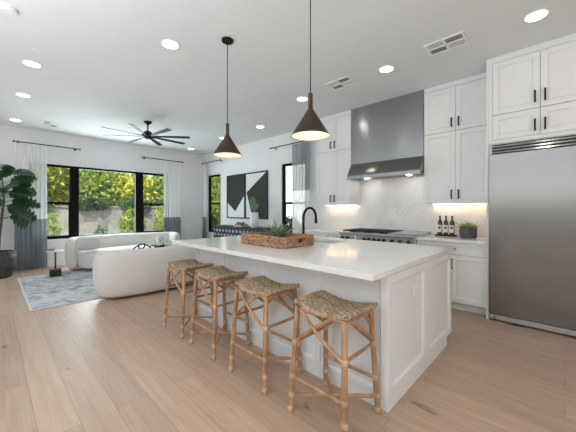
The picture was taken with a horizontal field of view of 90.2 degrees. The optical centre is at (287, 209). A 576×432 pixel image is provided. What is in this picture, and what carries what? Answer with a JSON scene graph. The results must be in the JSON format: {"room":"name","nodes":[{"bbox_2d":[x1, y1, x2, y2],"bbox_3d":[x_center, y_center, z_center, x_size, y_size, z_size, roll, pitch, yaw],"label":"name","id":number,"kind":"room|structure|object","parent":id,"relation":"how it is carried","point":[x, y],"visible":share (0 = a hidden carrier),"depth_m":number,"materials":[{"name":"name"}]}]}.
{"room":"open-plan kitchen","nodes":[
{"label":"open-plan kitchen","id":0,"kind":"room"},
{"bbox_2d":[0,124,202,260],"bbox_3d":[-5.543,-0.245,6.511,0.180,3.070,8.270,0,0,44],"label":"wall","id":1,"kind":"structure","parent":0,"point":[94,153],"depth_m":7.26,"materials":[{"name":"paint"}]},
{"bbox_2d":[13,140,80,150],"bbox_3d":[-5.381,-1.438,6.452,0.125,0.054,1.174,0,0,44],"label":"curtain rod","id":2,"kind":"object","parent":1,"relation":"attached to","point":[13,140],"visible":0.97,"depth_m":6.35,"materials":[{"name":"black metal"}]},
{"bbox_2d":[14,142,46,270],"bbox_3d":[-5.555,-0.073,6.209,0.075,2.696,0.541,0,0,44],"label":"sheer curtain","id":3,"kind":"object","parent":2,"relation":"hanging from","point":[30,244],"visible":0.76,"depth_m":6.25,"materials":[{"name":"white fabric"}]},
{"bbox_2d":[47,259,65,266],"bbox_3d":[-5.473,1.220,6.443,0.016,0.140,7.870,0,0,44],"label":"baseboard","id":4,"kind":"structure","parent":1,"relation":"attached to","point":[58,262],"depth_m":6.61,"materials":[{"name":"white paint"}]},
{"bbox_2d":[47,239,67,240],"bbox_3d":[-4.581,0.689,7.368,0.055,0.033,3.140,0,0,44],"label":"trim","id":5,"kind":"structure","parent":1,"relation":"attached to","point":[51,239],"depth_m":6.58,"materials":[{"name":"white paint"}]},
{"bbox_2d":[47,164,163,239],"bbox_3d":[-4.629,-0.188,7.414,0.080,1.715,3.080,0,0,44],"label":"window","id":6,"kind":"structure","parent":1,"relation":"in","point":[73,205],"depth_m":6.92,"materials":[{"name":"black metal"}]},
{"bbox_2d":[142,156,183,162],"bbox_3d":[-3.607,-1.438,8.290,0.125,0.054,1.184,0,0,44],"label":"curtain rod","id":7,"kind":"object","parent":1,"relation":"attached to","point":[142,156],"visible":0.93,"depth_m":8.19,"materials":[{"name":"black metal"}]},
{"bbox_2d":[164,161,180,239],"bbox_3d":[-3.399,-0.073,8.444,0.075,2.696,0.530,0,0,44],"label":"sheer curtain","id":8,"kind":"object","parent":7,"relation":"hanging from","point":[172,170],"visible":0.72,"depth_m":8.44,"materials":[{"name":"white fabric"}]},
{"bbox_2d":[0,0,575,154],"bbox_3d":[-1.478,-1.840,2.587,11.520,0.120,8.270,0,0,44],"label":"ceiling","id":9,"kind":"structure","parent":0,"point":[105,63],"depth_m":3.33,"materials":[{"name":"paint"}]},
{"bbox_2d":[0,2,17,14],"bbox_3d":[-2.470,-1.761,2.523,0.136,0.038,0.136,0,0,44],"label":"smoke detector","id":10,"kind":"object","parent":9,"relation":"attached to","point":[5,8],"visible":1,"depth_m":2.51,"materials":[{"name":"white paint"}]},
{"bbox_2d":[0,8,13,14],"bbox_3d":[-2.470,-1.744,2.523,0.089,0.004,0.089,0,0,6],"label":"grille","id":11,"kind":"object","parent":10,"relation":"attached to","point":[10,11],"depth_m":2.52,"materials":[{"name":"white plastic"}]},
{"bbox_2d":[9,118,21,121],"bbox_3d":[-5.391,-1.777,5.675,0.194,0.006,0.194,0,0,44],"label":"recessed light","id":12,"kind":"object","parent":9,"relation":"in","point":[11,119],"visible":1,"depth_m":5.69,"materials":[{"name":"white plastic"}]},
{"bbox_2d":[15,92,31,97],"bbox_3d":[-4.096,-1.777,4.439,0.194,0.006,0.194,0,0,44],"label":"recessed light","id":13,"kind":"object","parent":9,"relation":"in","point":[16,93],"visible":1,"depth_m":4.45,"materials":[{"name":"white"}]},
{"bbox_2d":[17,93,29,96],"bbox_3d":[-4.096,-1.777,4.439,0.154,0.003,0.154,0,0,44],"label":"diffuser","id":14,"kind":"object","parent":13,"relation":"attached to","point":[19,94],"depth_m":4.45,"materials":[{"name":"white plastic"}]},
{"bbox_2d":[21,60,41,67],"bbox_3d":[-3.117,-1.777,3.495,0.194,0.006,0.194,0,0,44],"label":"recessed light","id":15,"kind":"object","parent":9,"relation":"in","point":[29,63],"visible":1,"depth_m":3.48,"materials":[{"name":"white"}]},
{"bbox_2d":[23,61,39,66],"bbox_3d":[-3.117,-1.777,3.495,0.154,0.003,0.154,0,0,44],"label":"diffuser","id":16,"kind":"object","parent":15,"relation":"attached to","point":[29,63],"depth_m":3.48,"materials":[{"name":"white"}]},
{"bbox_2d":[41,121,59,127],"bbox_3d":[-4.922,-1.774,5.945,0.380,0.012,0.270,0,0,44],"label":"ceiling vent","id":17,"kind":"object","parent":9,"relation":"in","point":[44,123],"visible":1,"depth_m":5.93,"materials":[{"name":"grey metal"}]},
{"bbox_2d":[103,121,189,145],"bbox_3d":[-2.825,-1.605,5.785,1.547,0.350,1.547,0,0,15],"label":"ceiling fan","id":18,"kind":"object","parent":9,"relation":"hanging from","point":[147,134],"visible":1,"depth_m":5.77,"materials":[{"name":"black metal"}]},
{"bbox_2d":[160,39,179,49],"bbox_3d":[-1.264,-1.777,3.082,0.194,0.006,0.194,0,0,44],"label":"recessed light","id":19,"kind":"object","parent":9,"relation":"in","point":[167,43],"visible":1,"depth_m":3.08,"materials":[{"name":"white paint"}]},
{"bbox_2d":[163,40,177,48],"bbox_3d":[-1.264,-1.777,3.082,0.154,0.003,0.154,0,0,44],"label":"diffuser","id":20,"kind":"object","parent":19,"relation":"attached to","point":[169,44],"depth_m":3.08,"materials":[{"name":"white"}]},
{"bbox_2d":[213,36,241,157],"bbox_3d":[-0.634,-1.175,3.005,0.302,1.209,0.302,0,0,44],"label":"pendant light","id":21,"kind":"object","parent":9,"relation":"hanging from","point":[226,148],"visible":1,"depth_m":2.98,"materials":[{"name":"black metal"}]},
{"bbox_2d":[296,97,307,101],"bbox_3d":[0.228,-1.777,4.599,0.194,0.006,0.194,0,0,44],"label":"recessed light","id":22,"kind":"object","parent":9,"relation":"in","point":[301,99],"visible":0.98,"depth_m":4.61,"materials":[{"name":"white plastic"}]},
{"bbox_2d":[291,0,329,140],"bbox_3d":[0.174,-1.175,2.225,0.302,1.209,0.302,0,0,44],"label":"pendant light","id":23,"kind":"object","parent":9,"relation":"hanging from","point":[310,127],"visible":1,"depth_m":2.21,"materials":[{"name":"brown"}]},
{"bbox_2d":[324,76,357,89],"bbox_3d":[0.742,-1.774,4.023,0.380,0.012,0.270,0,0,44],"label":"ceiling vent","id":24,"kind":"object","parent":9,"relation":"in","point":[345,81],"visible":1,"depth_m":4.01,"materials":[{"name":"grey metal"}]},
{"bbox_2d":[379,65,394,72],"bbox_3d":[1.244,-1.777,3.622,0.194,0.006,0.194,0,0,44],"label":"recessed light","id":25,"kind":"object","parent":9,"relation":"in","point":[388,68],"visible":1,"depth_m":3.60,"materials":[{"name":"white"}]},
{"bbox_2d":[380,66,392,71],"bbox_3d":[1.244,-1.777,3.622,0.154,0.003,0.154,0,0,44],"label":"diffuser","id":26,"kind":"object","parent":25,"relation":"attached to","point":[384,68],"depth_m":3.61,"materials":[{"name":"white"}]},
{"bbox_2d":[423,31,468,55],"bbox_3d":[1.694,-1.774,3.077,0.380,0.012,0.270,0,0,44],"label":"ceiling vent","id":27,"kind":"object","parent":9,"relation":"in","point":[459,39],"visible":1,"depth_m":3.07,"materials":[{"name":"grey metal"}]},
{"bbox_2d":[523,8,549,22],"bbox_3d":[2.273,-1.777,2.629,0.194,0.006,0.194,0,0,44],"label":"recessed light","id":28,"kind":"object","parent":9,"relation":"in","point":[539,14],"visible":1,"depth_m":2.62,"materials":[{"name":"white"}]},
{"bbox_2d":[525,10,546,21],"bbox_3d":[2.273,-1.777,2.629,0.154,0.003,0.154,0,0,44],"label":"diffuser","id":29,"kind":"object","parent":28,"relation":"attached to","point":[536,15],"depth_m":2.62,"materials":[{"name":"white"}]},
{"bbox_2d":[0,265,575,431],"bbox_3d":[-1.478,1.350,2.587,11.520,0.120,8.270,0,0,44],"label":"floor","id":30,"kind":"structure","parent":0,"point":[102,364],"depth_m":2.16,"materials":[{"name":"brown wood"}]},
{"bbox_2d":[0,163,40,278],"bbox_3d":[-5.401,0.183,5.416,0.812,2.215,1.117,0,0,44],"label":"potted tree","id":31,"kind":"object","parent":30,"relation":"on","point":[20,212],"visible":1,"depth_m":5.51,"materials":[{"name":"green plant"}]},
{"bbox_2d":[17,269,103,311],"bbox_3d":[-2.918,1.283,5.804,2.520,0.012,3.620,0,0,44],"label":"area rug","id":32,"kind":"object","parent":30,"relation":"on","point":[40,292],"visible":0.43,"depth_m":4.61,"materials":[{"name":"grey carpet"}]},
{"bbox_2d":[46,249,64,276],"bbox_3d":[-4.505,1.028,5.557,0.290,0.497,0.290,0,0,44],"label":"side table","id":33,"kind":"object","parent":32,"relation":"on","point":[55,272],"visible":0.94,"depth_m":5.52,"materials":[{"name":"black"}]},
{"bbox_2d":[93,245,195,297],"bbox_3d":[-2.209,0.921,4.904,1.096,0.666,1.997,0,0,37],"label":"curved sofa","id":34,"kind":"object","parent":32,"relation":"on","point":[121,273],"visible":0.65,"depth_m":4.17,"materials":[{"name":"white fabric"}]},
{"bbox_3d":[-2.866,1.072,6.102,1.040,0.410,1.040,0,0,44],"label":"coffee table","id":35,"kind":"object","parent":32,"relation":"on","visible":0},
{"bbox_2d":[132,243,150,249],"bbox_3d":[-2.978,0.771,5.849,0.352,0.186,0.141,0,0,-30],"label":"ring sculpture","id":36,"kind":"object","parent":35,"relation":"on","point":[142,243],"visible":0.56,"depth_m":5.81,"materials":[{"name":"black metal"}]},
{"bbox_2d":[148,235,171,247],"bbox_3d":[-2.756,0.708,6.220,0.477,0.316,0.472,0,0,4],"label":"flower arrangement","id":37,"kind":"object","parent":35,"relation":"on","point":[159,241],"visible":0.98,"depth_m":6.11,"materials":[{"name":"white plant"}]},
{"bbox_2d":[65,232,179,269],"bbox_3d":[-3.771,0.928,6.864,1.139,0.676,2.484,0,0,44],"label":"curved sofa","id":38,"kind":"object","parent":30,"relation":"on","point":[74,258],"visible":0.44,"depth_m":6.69,"materials":[{"name":"white fabric"}]},
{"bbox_2d":[75,236,100,250],"bbox_3d":[-4.194,0.695,6.022,0.265,0.293,0.440,0,0,36],"label":"bolster cushion","id":39,"kind":"object","parent":38,"relation":"on","point":[84,243],"visible":1,"depth_m":5.92,"materials":[{"name":"white fabric"}]},
{"bbox_2d":[163,259,216,338],"bbox_3d":[-1.087,0.934,3.172,0.451,0.715,0.420,0,0,43],"label":"counter stool","id":40,"kind":"object","parent":30,"relation":"on","point":[185,266],"visible":0.91,"depth_m":3.13,"materials":[{"name":"wood"}]},
{"bbox_2d":[189,266,250,360],"bbox_3d":[-0.653,0.934,2.753,0.420,0.715,0.451,0,0,-45],"label":"counter stool","id":41,"kind":"object","parent":30,"relation":"on","point":[215,274],"visible":0.98,"depth_m":2.72,"materials":[{"name":"wicker"}]},
{"bbox_2d":[213,225,277,236],"bbox_3d":[-1.101,0.858,7.312,2.340,0.865,0.437,0,0,44],"label":"sideboard","id":42,"kind":"object","parent":30,"relation":"on","point":[219,230],"visible":0.2,"depth_m":7.34,"materials":[{"name":"black paint"}]},
{"bbox_2d":[250,212,258,227],"bbox_3d":[-0.816,0.238,6.945,0.216,0.372,0.216,0,0,44],"label":"ribbed vase","id":43,"kind":"object","parent":42,"relation":"on","point":[254,217],"visible":1,"depth_m":6.86,"materials":[{"name":"white ceramic"}]},
{"bbox_2d":[250,197,255,210],"bbox_3d":[-0.856,-0.102,7.018,0.271,0.445,0.018,0,0,42],"label":"frond","id":44,"kind":"object","parent":43,"relation":"in","point":[252,200],"visible":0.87,"depth_m":7.00,"materials":[{"name":"green plant"}]},
{"bbox_2d":[228,276,302,394],"bbox_3d":[-0.180,0.934,2.293,0.451,0.715,0.420,0,0,44],"label":"counter stool","id":45,"kind":"object","parent":30,"relation":"on","point":[260,287],"visible":0.99,"depth_m":2.25,"materials":[{"name":"wood"}]},
{"bbox_2d":[196,248,450,412],"bbox_3d":[0.234,0.854,3.150,2.443,0.872,1.382,0,0,44],"label":"kitchen island","id":46,"kind":"object","parent":30,"relation":"on","point":[410,332],"visible":0.46,"depth_m":2.20,"materials":[{"name":"paint"}]},
{"bbox_2d":[172,235,453,280],"bbox_3d":[0.127,0.396,3.202,2.659,0.040,1.695,0,0,44],"label":"island countertop","id":47,"kind":"structure","parent":46,"relation":"on","point":[354,258],"depth_m":2.48,"materials":[{"name":"white stone"}]},
{"bbox_2d":[240,231,314,248],"bbox_3d":[-0.126,0.318,3.138,0.734,0.116,0.462,0,0,44],"label":"seagrass basket","id":48,"kind":"object","parent":47,"relation":"on","point":[255,238],"visible":0.91,"depth_m":2.94,"materials":[{"name":"brown wicker"}]},
{"bbox_2d":[261,220,294,236],"bbox_3d":[-0.107,0.236,3.103,0.387,0.255,0.379,0,0,-3],"label":"succulent","id":49,"kind":"object","parent":48,"relation":"in","point":[280,232],"visible":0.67,"depth_m":3.08,"materials":[{"name":"green plant"}]},
{"bbox_2d":[302,207,316,233],"bbox_3d":[0.296,0.167,3.567,0.131,0.418,0.292,0,0,44],"label":"kitchen faucet","id":50,"kind":"object","parent":47,"relation":"on","point":[307,208],"visible":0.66,"depth_m":3.51,"materials":[{"name":"black metal"}]},
{"bbox_2d":[307,232,339,237],"bbox_3d":[0.836,0.854,5.340,0.787,0.872,0.659,0,0,44],"label":"base cabinet","id":51,"kind":"object","parent":30,"relation":"on","point":[314,234],"visible":0.05,"depth_m":5.10,"materials":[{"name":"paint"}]},
{"bbox_2d":[305,228,343,234],"bbox_3d":[0.830,0.397,5.354,0.818,0.041,0.657,0,0,44],"label":"countertop","id":52,"kind":"structure","parent":51,"relation":"on","point":[325,230],"depth_m":5.26,"materials":[{"name":"white stone"}]},
{"bbox_2d":[287,290,380,431],"bbox_3d":[0.293,0.934,1.833,0.451,0.715,0.420,0,0,44],"label":"counter stool","id":53,"kind":"object","parent":30,"relation":"on","point":[328,308],"visible":1,"depth_m":1.80,"materials":[{"name":"wood"}]},
{"bbox_2d":[339,228,431,243],"bbox_3d":[1.529,0.809,4.607,1.220,0.962,0.747,0,0,44],"label":"stove","id":54,"kind":"object","parent":30,"relation":"on","point":[383,235],"visible":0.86,"depth_m":4.37,"materials":[{"name":"silver metal"}]},
{"bbox_2d":[343,231,430,237],"bbox_3d":[1.561,0.374,4.640,1.220,0.019,0.655,0,0,44],"label":"cooktop","id":55,"kind":"object","parent":54,"relation":"in","point":[408,233],"depth_m":4.34,"materials":[{"name":"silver metal"}]},
{"bbox_2d":[417,240,485,314],"bbox_3d":[2.294,0.854,3.932,0.812,0.872,0.659,0,0,44],"label":"base cabinet","id":56,"kind":"object","parent":30,"relation":"on","point":[468,261],"visible":0.45,"depth_m":3.59,"materials":[{"name":"paint"}]},
{"bbox_2d":[416,234,485,244],"bbox_3d":[2.298,0.397,3.937,0.814,0.041,0.657,0,0,44],"label":"countertop","id":57,"kind":"structure","parent":56,"relation":"on","point":[479,240],"depth_m":3.79,"materials":[{"name":"white stone"}]},
{"bbox_2d":[435,234,456,236],"bbox_3d":[2.278,0.365,4.139,0.270,0.022,0.090,0,0,44],"label":"tray","id":58,"kind":"object","parent":57,"relation":"on","point":[449,235],"visible":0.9,"depth_m":4.11,"materials":[{"name":"brown wood"}]},
{"bbox_2d":[438,216,441,234],"bbox_3d":[2.220,0.225,4.194,0.062,0.284,0.064,0,0,44],"label":"oil bottle","id":59,"kind":"object","parent":58,"relation":"on","point":[439,221],"visible":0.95,"depth_m":4.17,"materials":[{"name":"black glass"}]},
{"bbox_2d":[444,216,447,234],"bbox_3d":[2.277,0.225,4.138,0.062,0.284,0.064,0,0,44],"label":"oil bottle","id":60,"kind":"object","parent":58,"relation":"on","point":[445,221],"visible":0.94,"depth_m":4.11,"materials":[{"name":"black glass"}]},
{"bbox_2d":[450,216,454,234],"bbox_3d":[2.335,0.225,4.082,0.062,0.284,0.064,0,0,44],"label":"oil bottle","id":61,"kind":"object","parent":58,"relation":"on","point":[452,224],"visible":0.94,"depth_m":4.06,"materials":[{"name":"black glass"}]},
{"bbox_2d":[456,222,479,237],"bbox_3d":[2.446,0.265,3.899,0.285,0.221,0.290,0,0,-19],"label":"planter","id":62,"kind":"object","parent":57,"relation":"on","point":[469,231],"visible":1,"depth_m":3.83,"materials":[{"name":"grey concrete"}]},
{"bbox_2d":[486,33,575,318],"bbox_3d":[2.922,-0.244,3.304,0.961,3.069,0.725,0,0,44],"label":"refrigerator surround","id":63,"kind":"object","parent":30,"relation":"on","point":[531,91],"visible":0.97,"depth_m":3.14,"materials":[{"name":"paint"}]},
{"bbox_2d":[489,133,575,336],"bbox_3d":[2.894,0.251,3.274,0.903,2.038,0.749,0,0,44],"label":"refrigerator","id":64,"kind":"object","parent":30,"relation":"on","point":[532,182],"visible":1,"depth_m":3.09,"materials":[{"name":"silver metal"}]},
{"bbox_2d":[203,132,457,237],"bbox_3d":[1.296,-0.245,5.462,11.120,3.070,0.120,0,0,44],"label":"wall","id":65,"kind":"structure","parent":0,"point":[257,156],"depth_m":7.07,"materials":[{"name":"paint"}]},
{"bbox_2d":[209,174,220,231],"bbox_3d":[-2.229,-0.195,8.871,0.730,1.770,0.070,0,0,44],"label":"window","id":66,"kind":"structure","parent":65,"relation":"in","point":[218,175],"depth_m":9.07,"materials":[{"name":"black metal"}]},
{"bbox_2d":[227,173,244,218],"bbox_3d":[-1.450,-0.375,7.997,0.845,1.210,0.044,0,0,44],"label":"wall art","id":67,"kind":"object","parent":65,"relation":"attached to","point":[235,183],"visible":0.91,"depth_m":7.97,"materials":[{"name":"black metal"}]},
{"bbox_2d":[245,170,267,218],"bbox_3d":[-0.825,-0.375,7.393,0.875,1.210,0.044,0,0,44],"label":"wall art","id":68,"kind":"object","parent":65,"relation":"attached to","point":[256,183],"visible":0.92,"depth_m":7.31,"materials":[{"name":"paper"}]},
{"bbox_2d":[282,163,291,231],"bbox_3d":[0.167,-0.195,6.559,0.770,1.770,0.070,0,0,44],"label":"window","id":69,"kind":"structure","parent":65,"relation":"in","point":[284,166],"depth_m":6.78,"materials":[{"name":"black metal"}]},
{"bbox_2d":[270,141,303,149],"bbox_3d":[0.129,-1.468,6.404,1.454,0.054,0.135,0,0,44],"label":"curtain rod","id":70,"kind":"object","parent":65,"relation":"attached to","point":[299,141],"visible":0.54,"depth_m":6.54,"materials":[{"name":"black metal"}]},
{"bbox_2d":[292,141,309,233],"bbox_3d":[0.272,-0.088,6.200,0.520,2.726,0.076,0,0,44],"label":"sheer curtain","id":71,"kind":"object","parent":70,"relation":"hanging from","point":[300,151],"visible":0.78,"depth_m":6.20,"materials":[{"name":"white fabric"}]},
{"bbox_2d":[317,110,359,204],"bbox_3d":[0.937,-0.937,5.460,0.765,1.684,0.353,0,0,44],"label":"upper cabinet","id":72,"kind":"object","parent":65,"relation":"attached to","point":[333,152],"visible":0.9,"depth_m":5.31,"materials":[{"name":"paint"}]},
{"bbox_2d":[347,90,423,179],"bbox_3d":[1.627,-1.153,4.731,1.224,1.251,0.471,0,0,44],"label":"range hood","id":73,"kind":"object","parent":65,"relation":"attached to","point":[387,136],"visible":0.93,"depth_m":4.60,"materials":[{"name":"silver metal"}]},
{"bbox_2d":[327,175,485,236],"bbox_3d":[1.807,-0.030,4.876,2.828,1.080,0.011,0,0,44],"label":"backsplash","id":74,"kind":"structure","parent":65,"relation":"attached to","point":[397,203],"depth_m":4.81,"materials":[{"name":"white tile"}]},
{"bbox_2d":[424,72,485,203],"bbox_3d":[2.400,-0.937,4.048,0.825,1.684,0.353,0,0,44],"label":"upper cabinet","id":75,"kind":"object","parent":65,"relation":"attached to","point":[455,111],"visible":0.82,"depth_m":3.94,"materials":[{"name":"paint"}]},
{"bbox_2d":[455,203,485,203],"bbox_3d":[2.487,-0.090,4.132,0.760,0.008,0.020,0,0,44],"label":"light","id":76,"kind":"object","parent":75,"relation":"attached to","point":[455,203],"visible":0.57,"depth_m":4.04,"materials":[{"name":"white paint"}]},
{"bbox_3d":[-2.314,-1.458,8.762,1.064,0.054,0.135,0,0,44],"label":"curtain rod","id":77,"kind":"object","parent":65,"relation":"attached to","visible":0},
{"bbox_2d":[202,164,205,237],"bbox_3d":[-2.620,-0.083,8.992,0.229,2.716,0.063,0,0,44],"label":"sheer curtain","id":78,"kind":"object","parent":77,"relation":"hanging from","point":[203,165],"visible":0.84,"depth_m":8.95,"materials":[{"name":"white fabric"}]},
{"label":"outside","id":79,"kind":"structure","parent":0,"visible":0},
{"bbox_3d":[-7.152,1.465,12.462,10.400,0.150,20.000,0,0,44],"label":"ground","id":80,"kind":"structure","parent":79,"visible":0},
{"bbox_2d":[47,212,64,235],"bbox_3d":[-6.956,0.726,8.472,0.686,1.389,0.666,0,0,44],"label":"shrub","id":81,"kind":"object","parent":80,"relation":"on","point":[52,227],"visible":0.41,"depth_m":8.49,"materials":[{"name":"green plant"}]},
{"bbox_2d":[47,167,66,205],"bbox_3d":[-8.838,-0.487,9.990,1.878,3.760,1.729,0,0,21],"label":"tree","id":82,"kind":"object","parent":80,"relation":"on","point":[53,188],"visible":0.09,"depth_m":10.07,"materials":[{"name":"green plant"}]},
{"bbox_2d":[48,168,79,205],"bbox_3d":[-10.530,-0.994,12.804,2.469,4.774,2.440,0,0,44],"label":"tree","id":83,"kind":"object","parent":80,"relation":"on","point":[65,170],"visible":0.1,"depth_m":12.50,"materials":[{"name":"green plant"}]},
{"bbox_2d":[65,169,117,205],"bbox_3d":[-7.628,-0.269,11.244,1.957,3.326,1.672,0,0,25],"label":"tree","id":84,"kind":"object","parent":80,"relation":"on","point":[98,184],"visible":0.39,"depth_m":10.85,"materials":[{"name":"green plant"}]},
{"bbox_2d":[92,225,107,234],"bbox_3d":[-6.211,0.959,9.525,0.597,0.956,0.506,0,0,44],"label":"shrub","id":85,"kind":"object","parent":80,"relation":"on","point":[99,230],"visible":0.21,"depth_m":9.49,"materials":[{"name":"green plant"}]},
{"bbox_2d":[105,171,132,199],"bbox_3d":[-8.793,-0.396,14.603,2.525,3.579,2.438,0,0,44],"label":"tree","id":86,"kind":"object","parent":80,"relation":"on","point":[119,179],"visible":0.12,"depth_m":14.06,"materials":[{"name":"green plant"}]},
{"bbox_2d":[119,205,145,232],"bbox_3d":[-5.576,0.644,10.311,0.892,1.637,0.856,0,0,-8],"label":"shrub","id":87,"kind":"object","parent":80,"relation":"on","point":[130,228],"visible":0.4,"depth_m":10.13,"materials":[{"name":"green plant"}]},
{"bbox_2d":[47,206,219,235],"bbox_3d":[-6.692,0.625,10.072,0.260,1.530,13.200,0,0,44],"label":"wall","id":88,"kind":"structure","parent":80,"relation":"on","point":[89,221],"depth_m":10.02,"materials":[{"name":"paint"}]},
{"bbox_2d":[47,197,58,208],"bbox_3d":[-7.999,-0.203,8.738,0.886,0.581,1.613,0,0,44],"label":"vine","id":89,"kind":"object","parent":88,"relation":"on","point":[48,198],"visible":0.05,"depth_m":9.06,"materials":[{"name":"green plant"}]},
{"bbox_2d":[62,196,113,211],"bbox_3d":[-6.858,-0.210,9.896,0.830,0.576,1.492,0,0,44],"label":"vine","id":90,"kind":"object","parent":88,"relation":"on","point":[88,202],"visible":0.83,"depth_m":9.78,"materials":[{"name":"green plant"}]},
{"bbox_2d":[110,197,156,209],"bbox_3d":[-5.887,-0.216,10.902,0.826,0.593,1.700,0,0,44],"label":"vine","id":91,"kind":"object","parent":88,"relation":"on","point":[123,202],"visible":0.61,"depth_m":10.59,"materials":[{"name":"green plant"}]},
{"bbox_2d":[154,199,163,207],"bbox_3d":[-4.789,-0.194,12.011,0.930,0.607,1.658,0,0,44],"label":"vine","id":92,"kind":"object","parent":88,"relation":"on","point":[162,200],"visible":0.11,"depth_m":11.55,"materials":[{"name":"green plant"}]},
{"bbox_2d":[117,174,159,205],"bbox_3d":[-6.444,-0.134,12.491,1.991,3.056,1.717,0,0,44],"label":"tree","id":93,"kind":"object","parent":80,"relation":"on","point":[149,188],"visible":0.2,"depth_m":12.09,"materials":[{"name":"green plant"}]},
{"bbox_2d":[150,175,163,198],"bbox_3d":[-6.962,-0.562,16.357,2.567,3.910,2.471,0,0,44],"label":"tree","id":94,"kind":"object","parent":80,"relation":"on","point":[159,184],"visible":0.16,"depth_m":15.73,"materials":[{"name":"green plant"}]},
{"bbox_2d":[152,205,163,230],"bbox_3d":[-4.636,0.640,10.889,0.768,1.702,1.002,0,0,28],"label":"shrub","id":95,"kind":"object","parent":80,"relation":"on","point":[158,215],"visible":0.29,"depth_m":10.69,"materials":[{"name":"green plant"}]},
{"bbox_2d":[212,216,218,229],"bbox_3d":[-2.951,0.787,10.798,1.022,1.329,0.714,0,0,44],"label":"shrub","id":96,"kind":"object","parent":80,"relation":"on","point":[214,221],"visible":0.12,"depth_m":10.63,"materials":[{"name":"green plant"}]},
{"bbox_2d":[211,176,220,224],"bbox_3d":[-3.186,-0.395,11.963,1.902,3.577,1.861,0,0,44],"label":"tree","id":97,"kind":"object","parent":80,"relation":"on","point":[215,181],"visible":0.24,"depth_m":11.51,"materials":[{"name":"green plant"}]},
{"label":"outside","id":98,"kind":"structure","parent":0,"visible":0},
{"bbox_3d":[5.645,1.465,7.720,14.600,0.150,9.050,0,0,44],"label":"ground","id":99,"kind":"structure","parent":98,"visible":0},
{"bbox_2d":[286,166,291,224],"bbox_3d":[0.437,-0.960,11.252,4.200,4.700,0.200,0,0,44],"label":"wall","id":100,"kind":"structure","parent":99,"relation":"on","point":[288,168],"depth_m":11.48,"materials":[{"name":"white paint"}]},
{"bbox_2d":[286,215,291,231],"bbox_3d":[0.088,0.793,9.102,0.955,1.351,1.101,0,0,-16],"label":"shrub","id":101,"kind":"object","parent":99,"relation":"on","point":[288,220],"visible":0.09,"depth_m":8.96,"materials":[{"name":"green plant"}]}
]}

